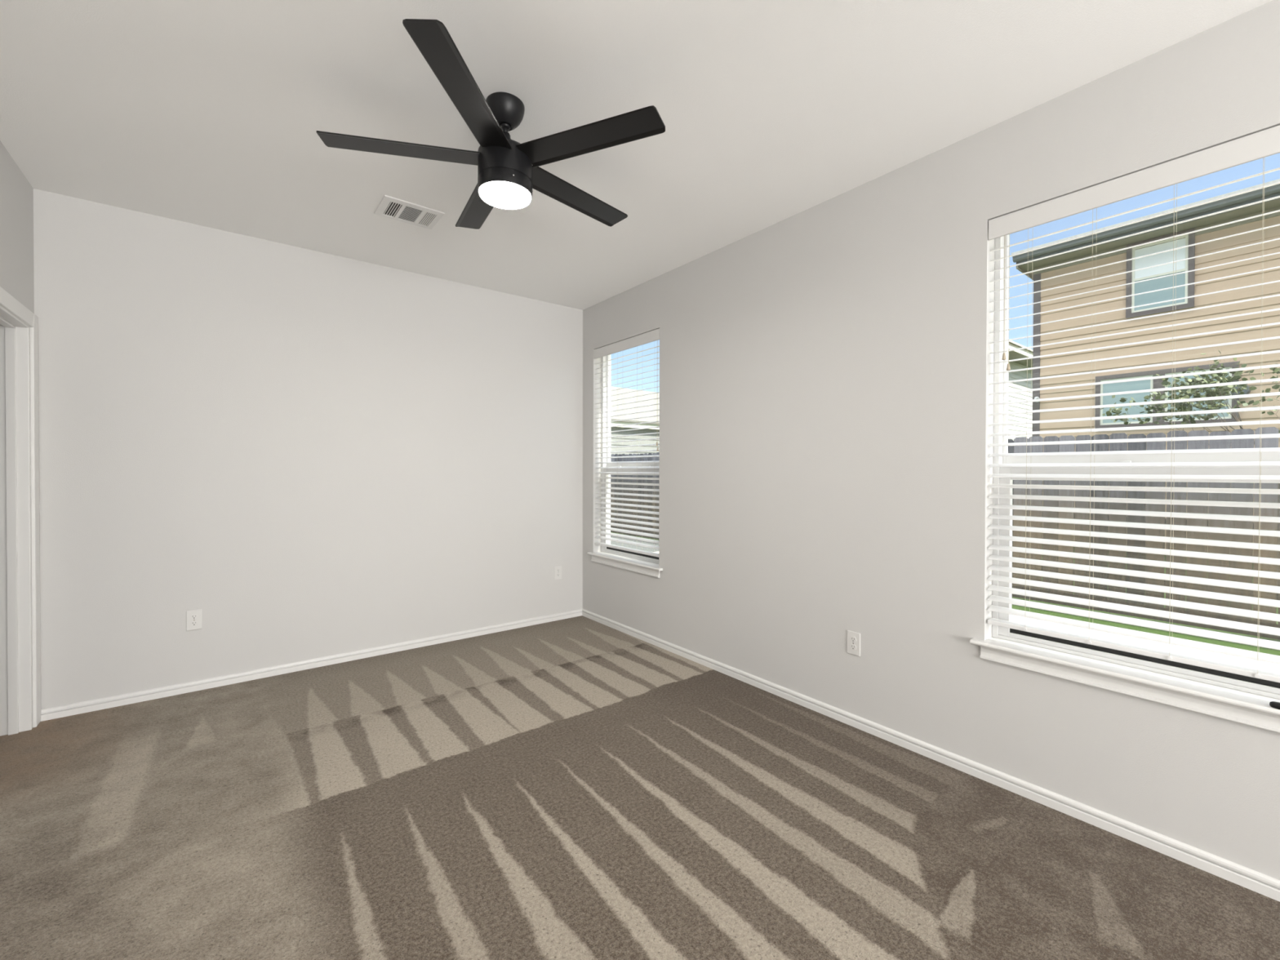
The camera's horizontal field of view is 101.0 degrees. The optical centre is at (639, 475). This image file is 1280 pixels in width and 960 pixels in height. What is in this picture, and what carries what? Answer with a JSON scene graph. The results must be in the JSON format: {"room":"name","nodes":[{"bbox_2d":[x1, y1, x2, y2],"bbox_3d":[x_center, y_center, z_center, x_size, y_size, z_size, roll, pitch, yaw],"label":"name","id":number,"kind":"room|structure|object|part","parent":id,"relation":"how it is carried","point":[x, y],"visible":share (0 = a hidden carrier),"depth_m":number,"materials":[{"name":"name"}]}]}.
{"room":"empty bedroom","nodes":[
{"label":"empty bedroom","id":0,"kind":"room"},
{"bbox_2d":[0,140,34,313],"bbox_3d":[-0.199,-0.061,-1.101,0.115,2.740,9.600,0,1,-38],"label":"wall","id":1,"kind":"structure","parent":0,"point":[16,193],"depth_m":2.49,"materials":[{"name":"grey paint"}]},
{"bbox_2d":[0,286,40,736],"bbox_3d":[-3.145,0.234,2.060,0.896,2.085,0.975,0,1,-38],"label":"door frame","id":2,"kind":"structure","parent":1,"relation":"in","point":[20,530],"depth_m":2.60,"materials":[{"name":"white paint"}]},
{"bbox_2d":[33,188,582,709],"bbox_3d":[-2.530,-0.087,3.265,5.000,3.010,0.150,0,1,-38],"label":"wall","id":3,"kind":"structure","parent":0,"point":[314,454],"depth_m":3.33,"materials":[{"name":"grey paint"}]},
{"bbox_2d":[186,608,202,631],"bbox_3d":[-2.620,0.852,3.103,0.072,0.117,0.008,0,1,-38],"label":"power outlet","id":4,"kind":"object","parent":3,"relation":"attached to","point":[194,617],"visible":1,"depth_m":3.10,"materials":[{"name":"white plastic"}]},
{"bbox_2d":[190,613,197,619],"bbox_3d":[-2.618,0.832,3.101,0.033,0.027,0.002,0,1,-38],"label":"socket","id":5,"kind":"object","parent":4,"relation":"attached to","point":[193,616],"depth_m":3.10,"materials":[{"name":"grey plastic"}]},
{"bbox_2d":[190,621,197,626],"bbox_3d":[-2.618,0.871,3.101,0.033,0.027,0.002,0,1,-38],"label":"socket","id":6,"kind":"object","parent":4,"relation":"attached to","point":[192,623],"depth_m":3.10,"materials":[{"name":"grey plastic"}]},
{"bbox_2d":[40,608,582,721],"bbox_3d":[-1.806,1.237,3.740,3.280,0.058,0.014,0,1,-38],"label":"baseboard","id":7,"kind":"structure","parent":3,"relation":"attached to","point":[70,709],"depth_m":3.34,"materials":[{"name":"white paint"}]},
{"bbox_2d":[554,565,561,579],"bbox_3d":[-0.713,0.848,4.595,0.072,0.117,0.008,0,1,-38],"label":"power outlet","id":8,"kind":"object","parent":3,"relation":"attached to","point":[557,569],"visible":1,"depth_m":4.59,"materials":[{"name":"white plastic"}]},
{"bbox_2d":[0,0,1271,310],"bbox_3d":[0.506,-1.494,-0.626,5.000,0.120,9.700,0,1,-38],"label":"ceiling","id":9,"kind":"structure","parent":0,"point":[210,113],"depth_m":2.04,"materials":[{"name":"white paint"}]},
{"bbox_2d":[374,195,444,229],"bbox_3d":[-1.288,-1.462,2.951,0.308,0.008,0.247,0,1,-38],"label":"ceiling vent","id":10,"kind":"object","parent":9,"relation":"in","point":[391,207],"visible":1,"depth_m":2.94,"materials":[{"name":"white metal"}]},
{"bbox_2d":[316,18,665,229],"bbox_3d":[-0.533,-1.276,2.118,1.267,0.366,1.256,0,1,-38],"label":"ceiling fan","id":11,"kind":"object","parent":9,"relation":"hanging from","point":[507,176],"visible":1,"depth_m":1.98,"materials":[{"name":"black metal"}]},
{"bbox_3d":[-0.898,-1.235,2.001,0.562,0.021,0.122,0,0,-13],"label":"blade","id":12,"kind":"part","parent":11,"relation":"part of","materials":[{"name":"black wood"}]},
{"bbox_3d":[-0.566,-1.232,1.710,0.122,0.021,0.562,0,0,5],"label":"blade","id":13,"kind":"part","parent":11,"relation":"part of","materials":[{"name":"black wood"}]},
{"bbox_3d":[-0.723,-1.238,2.407,0.122,0.021,0.562,0,1,-31],"label":"blade","id":14,"kind":"part","parent":11,"relation":"part of","materials":[{"name":"black wood"}]},
{"bbox_2d":[479,181,531,209],"bbox_3d":[-0.531,-1.103,2.085,0.198,0.020,0.198,0,1,-38],"label":"diffuser","id":15,"kind":"object","parent":11,"relation":"attached to","point":[511,195],"depth_m":2.06,"materials":[{"name":"white glass"}]},
{"bbox_3d":[-0.283,-1.237,2.366,0.122,0.021,0.562,1,1,41],"label":"blade","id":16,"kind":"part","parent":11,"relation":"part of","materials":[{"name":"black wood"}]},
{"bbox_3d":[-0.186,-1.233,1.935,0.562,0.021,0.122,0,1,23],"label":"blade","id":17,"kind":"part","parent":11,"relation":"part of","materials":[{"name":"black wood"}]},
{"bbox_2d":[0,615,1279,959],"bbox_3d":[0.501,1.366,-0.603,5.000,0.120,9.700,0,1,-38],"label":"floor","id":18,"kind":"structure","parent":0,"point":[578,788],"depth_m":1.86,"materials":[{"name":"brown carpet"}]},
{"bbox_2d":[582,0,1279,879],"bbox_3d":[2.500,-0.058,1.029,0.170,3.010,9.870,0,1,-38],"label":"wall","id":19,"kind":"structure","parent":0,"point":[825,369],"depth_m":2.50,"materials":[{"name":"grey paint"}]},
{"bbox_2d":[586,354,662,577],"bbox_3d":[-0.080,-0.169,4.297,0.206,1.850,0.976,0,1,-38],"label":"window","id":20,"kind":"structure","parent":19,"relation":"in","point":[620,558],"depth_m":4.54,"materials":[{"name":"white paint"}]},
{"bbox_3d":[-0.114,0.689,4.278,0.122,0.018,0.976,0,1,-38],"label":"sill","id":21,"kind":"part","parent":20,"relation":"part of","materials":[{"name":"white paint"}]},
{"bbox_2d":[593,328,659,557],"bbox_3d":[-0.109,-0.241,4.273,0.066,1.699,0.884,0,1,-38],"label":"window blind","id":22,"kind":"object","parent":20,"relation":"attached to","point":[653,335],"visible":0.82,"depth_m":4.24,"materials":[{"name":"white plastic"}]},
{"bbox_3d":[-0.321,-0.226,4.553,0.054,1.640,0.001,0,1,-38],"label":"ladder cord","id":23,"kind":"part","parent":22,"relation":"part of","materials":[{"name":"white fabric"}]},
{"bbox_3d":[-0.164,-0.224,4.353,0.054,1.640,0.001,0,1,-38],"label":"ladder cord","id":24,"kind":"part","parent":22,"relation":"part of","materials":[{"name":"white fabric"}]},
{"bbox_3d":[-0.106,0.600,4.284,0.050,0.018,0.878,0,1,-38],"label":"rail","id":25,"kind":"part","parent":22,"relation":"part of","materials":[{"name":"white plastic"}]},
{"bbox_3d":[-0.002,-0.222,4.146,0.054,1.640,0.001,0,1,-38],"label":"ladder cord","id":26,"kind":"part","parent":22,"relation":"part of","materials":[{"name":"white fabric"}]},
{"bbox_3d":[0.129,-0.220,3.978,0.054,1.640,0.001,0,1,-38],"label":"ladder cord","id":27,"kind":"part","parent":22,"relation":"part of","materials":[{"name":"white fabric"}]},
{"bbox_3d":[-0.053,0.303,4.322,0.036,0.726,0.848,0,1,-38],"label":"sash","id":28,"kind":"part","parent":20,"relation":"part of","materials":[{"name":"white plastic"}]},
{"bbox_3d":[-0.023,-0.557,4.338,0.024,1.033,0.848,0,1,-38],"label":"sash","id":29,"kind":"part","parent":20,"relation":"part of","materials":[{"name":"white plastic"}]},
{"bbox_2d":[847,630,860,656],"bbox_3d":[1.089,0.857,2.693,0.008,0.117,0.072,0,1,-38],"label":"power outlet","id":30,"kind":"object","parent":19,"relation":"attached to","point":[853,637],"visible":1,"depth_m":2.69,"materials":[{"name":"white plastic"}]},
{"bbox_2d":[849,636,856,642],"bbox_3d":[1.087,0.838,2.691,0.002,0.027,0.033,0,1,-38],"label":"socket","id":31,"kind":"object","parent":30,"relation":"attached to","point":[852,639],"depth_m":2.69,"materials":[{"name":"grey plastic"}]},
{"bbox_2d":[849,644,856,649],"bbox_3d":[1.087,0.877,2.692,0.002,0.027,0.033,0,1,-38],"label":"socket","id":32,"kind":"object","parent":30,"relation":"attached to","point":[852,646],"depth_m":2.69,"materials":[{"name":"grey plastic"}]},
{"bbox_2d":[582,608,1279,902],"bbox_3d":[2.434,1.268,0.971,0.014,0.058,9.600,0,1,-38],"label":"baseboard","id":33,"kind":"structure","parent":19,"relation":"attached to","point":[1259,882],"depth_m":2.14,"materials":[{"name":"white paint"}]},
{"bbox_2d":[969,234,1279,733],"bbox_3d":[1.978,-0.143,1.667,0.206,1.850,1.604,0,1,-38],"label":"window","id":34,"kind":"structure","parent":19,"relation":"in","point":[1250,708],"depth_m":1.95,"materials":[{"name":"white paint"}]},
{"bbox_3d":[1.943,0.714,1.648,0.122,0.018,1.604,0,1,-38],"label":"sill","id":35,"kind":"part","parent":34,"relation":"part of","materials":[{"name":"white paint"}]},
{"bbox_2d":[987,124,1279,682],"bbox_3d":[1.948,-0.215,1.643,0.066,1.699,1.512,0,1,-38],"label":"window blind","id":36,"kind":"object","parent":34,"relation":"attached to","point":[1265,143],"visible":1,"depth_m":1.85,"materials":[{"name":"white plastic"}]},
{"bbox_3d":[1.499,-0.747,2.172,0.002,0.492,0.002,0,0,7],"label":"pull cord","id":37,"kind":"part","parent":36,"relation":"part of","materials":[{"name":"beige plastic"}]},
{"bbox_3d":[1.509,-0.724,2.159,0.002,0.538,0.002,0,1,-23],"label":"pull cord","id":38,"kind":"part","parent":36,"relation":"part of","materials":[{"name":"beige plastic"}]},
{"bbox_3d":[1.572,-0.202,2.134,0.054,1.640,0.001,0,1,-38],"label":"ladder cord","id":39,"kind":"part","parent":36,"relation":"part of","materials":[{"name":"white fabric"}]},
{"bbox_3d":[1.695,-0.201,1.976,0.054,1.640,0.001,0,1,-38],"label":"ladder cord","id":40,"kind":"part","parent":36,"relation":"part of","materials":[{"name":"white fabric"}]},
{"bbox_3d":[1.951,0.625,1.654,0.050,0.018,1.506,0,1,-38],"label":"rail","id":41,"kind":"part","parent":36,"relation":"part of","materials":[{"name":"white plastic"}]},
{"bbox_3d":[1.826,-0.199,1.808,0.054,1.640,0.001,0,1,-38],"label":"ladder cord","id":42,"kind":"part","parent":36,"relation":"part of","materials":[{"name":"white fabric"}]},
{"bbox_3d":[1.946,-0.198,1.655,0.054,1.640,0.001,0,1,-38],"label":"ladder cord","id":43,"kind":"part","parent":36,"relation":"part of","materials":[{"name":"white fabric"}]},
{"bbox_3d":[2.004,0.328,1.692,0.036,0.726,1.476,0,1,-38],"label":"sash","id":44,"kind":"part","parent":34,"relation":"part of","materials":[{"name":"white plastic"}]},
{"bbox_3d":[2.034,-0.531,1.708,0.024,1.033,1.476,0,1,-38],"label":"sash","id":45,"kind":"part","parent":34,"relation":"part of","materials":[{"name":"white plastic"}]},
{"bbox_2d":[1269,701,1279,709],"bbox_3d":[1.961,0.698,1.565,0.038,0.016,0.124,0,1,-38],"label":"remote control","id":46,"kind":"object","parent":34,"relation":"on","point":[1274,704],"visible":1,"depth_m":1.60,"materials":[{"name":"black plastic"}]},
{"label":"outside","id":47,"kind":"structure","parent":0,"visible":0},
{"bbox_2d":[610,535,658,552],"bbox_3d":[-11.946,1.347,23.242,4.429,0.180,36.800,0,1,-38],"label":"gravel path","id":48,"kind":"structure","parent":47,"point":[645,548],"depth_m":10.48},
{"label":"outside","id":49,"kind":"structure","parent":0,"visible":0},
{"bbox_2d":[610,532,1279,655],"bbox_3d":[16.804,1.444,18.305,36.020,0.180,80.000,0,1,-38],"label":"lawn","id":50,"kind":"structure","parent":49,"point":[1235,645],"depth_m":5.01,"materials":[{"name":"green plant"}]},
{"bbox_2d":[610,386,659,454],"bbox_3d":[0.351,-0.882,19.380,9.600,4.350,7.700,0,1,-38],"label":"house","id":51,"kind":"structure","parent":50,"relation":"on","point":[623,391],"depth_m":14.68,"materials":[{"name":"grey"}]},
{"bbox_2d":[610,426,1279,639],"bbox_3d":[3.204,0.471,7.659,0.168,1.847,24.000,0,1,-38],"label":"wooden fence","id":52,"kind":"object","parent":50,"relation":"on","point":[1249,442],"visible":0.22,"depth_m":5.25,"materials":[{"name":"brown wood"}]},
{"bbox_3d":[3.183,0.444,7.643,0.038,0.090,24.000,0,1,-38],"label":"rail","id":53,"kind":"part","parent":52,"relation":"part of","materials":[{"name":"brown wood"}]},
{"bbox_3d":[3.182,1.044,7.648,0.038,0.090,24.000,0,1,-38],"label":"rail","id":54,"kind":"part","parent":52,"relation":"part of","materials":[{"name":"brown wood"}]},
{"bbox_2d":[1008,340,1032,440],"bbox_3d":[13.397,-2.358,25.050,13.850,7.260,10.320,0,1,-38],"label":"house","id":55,"kind":"structure","parent":50,"relation":"on","point":[1020,353],"depth_m":20.18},
{"bbox_2d":[1011,178,1279,554],"bbox_3d":[16.207,-2.286,8.382,10.960,7.400,14.360,0,1,-38],"label":"neighbor house","id":56,"kind":"structure","parent":50,"relation":"on","point":[1273,233],"depth_m":9.32,"materials":[{"name":"beige"}]},
{"bbox_3d":[8.909,-1.361,9.679,0.006,0.780,0.650,0,1,-38],"label":"pane","id":57,"kind":"part","parent":56,"relation":"part of","materials":[{"name":"grey"}]},
{"bbox_3d":[8.913,-1.361,9.682,0.065,1.000,0.870,0,1,-38],"label":"window trim","id":58,"kind":"part","parent":56,"relation":"part of","materials":[{"name":"grey"}]},
{"bbox_3d":[9.173,-3.246,9.331,0.006,0.535,0.645,0,1,-38],"label":"pane","id":59,"kind":"part","parent":56,"relation":"part of","materials":[{"name":"grey"}]},
{"bbox_3d":[9.181,-3.821,9.331,0.006,0.535,0.645,0,1,-38],"label":"pane","id":60,"kind":"part","parent":56,"relation":"part of","materials":[{"name":"white"}]},
{"bbox_3d":[9.177,-3.533,9.331,0.065,1.330,0.865,0,1,-38],"label":"window trim","id":61,"kind":"part","parent":56,"relation":"part of","materials":[{"name":"grey"}]},
{"bbox_3d":[9.465,-1.355,8.968,0.006,0.780,0.715,0,1,-38],"label":"pane","id":62,"kind":"part","parent":56,"relation":"part of","materials":[{"name":"grey"}]},
{"bbox_3d":[9.469,-1.355,8.971,0.065,1.000,0.935,0,1,-38],"label":"window trim","id":63,"kind":"part","parent":56,"relation":"part of","materials":[{"name":"grey"}]},
{"bbox_2d":[1230,384,1250,395],"bbox_3d":[9.713,-1.371,8.543,0.100,0.217,0.217,0,1,-38],"label":"tree","id":64,"kind":"object","parent":56,"relation":"attached to","point":[1247,391],"depth_m":8.49,"materials":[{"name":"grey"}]},
{"bbox_2d":[1099,347,1279,586],"bbox_3d":[7.740,-0.159,6.543,1.316,3.141,3.186,0,1,-40],"label":"young tree","id":65,"kind":"object","parent":50,"relation":"on","point":[1218,391],"visible":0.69,"depth_m":6.92,"materials":[{"name":"green plant"}]},
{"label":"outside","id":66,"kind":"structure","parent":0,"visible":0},
{"bbox_2d":[653,551,1279,673],"bbox_3d":[4.443,1.544,1.784,3.809,0.200,17.200,0,1,-38],"label":"patio","id":67,"kind":"structure","parent":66,"point":[1237,660],"depth_m":4.41,"materials":[{"name":"concrete"}]}
]}

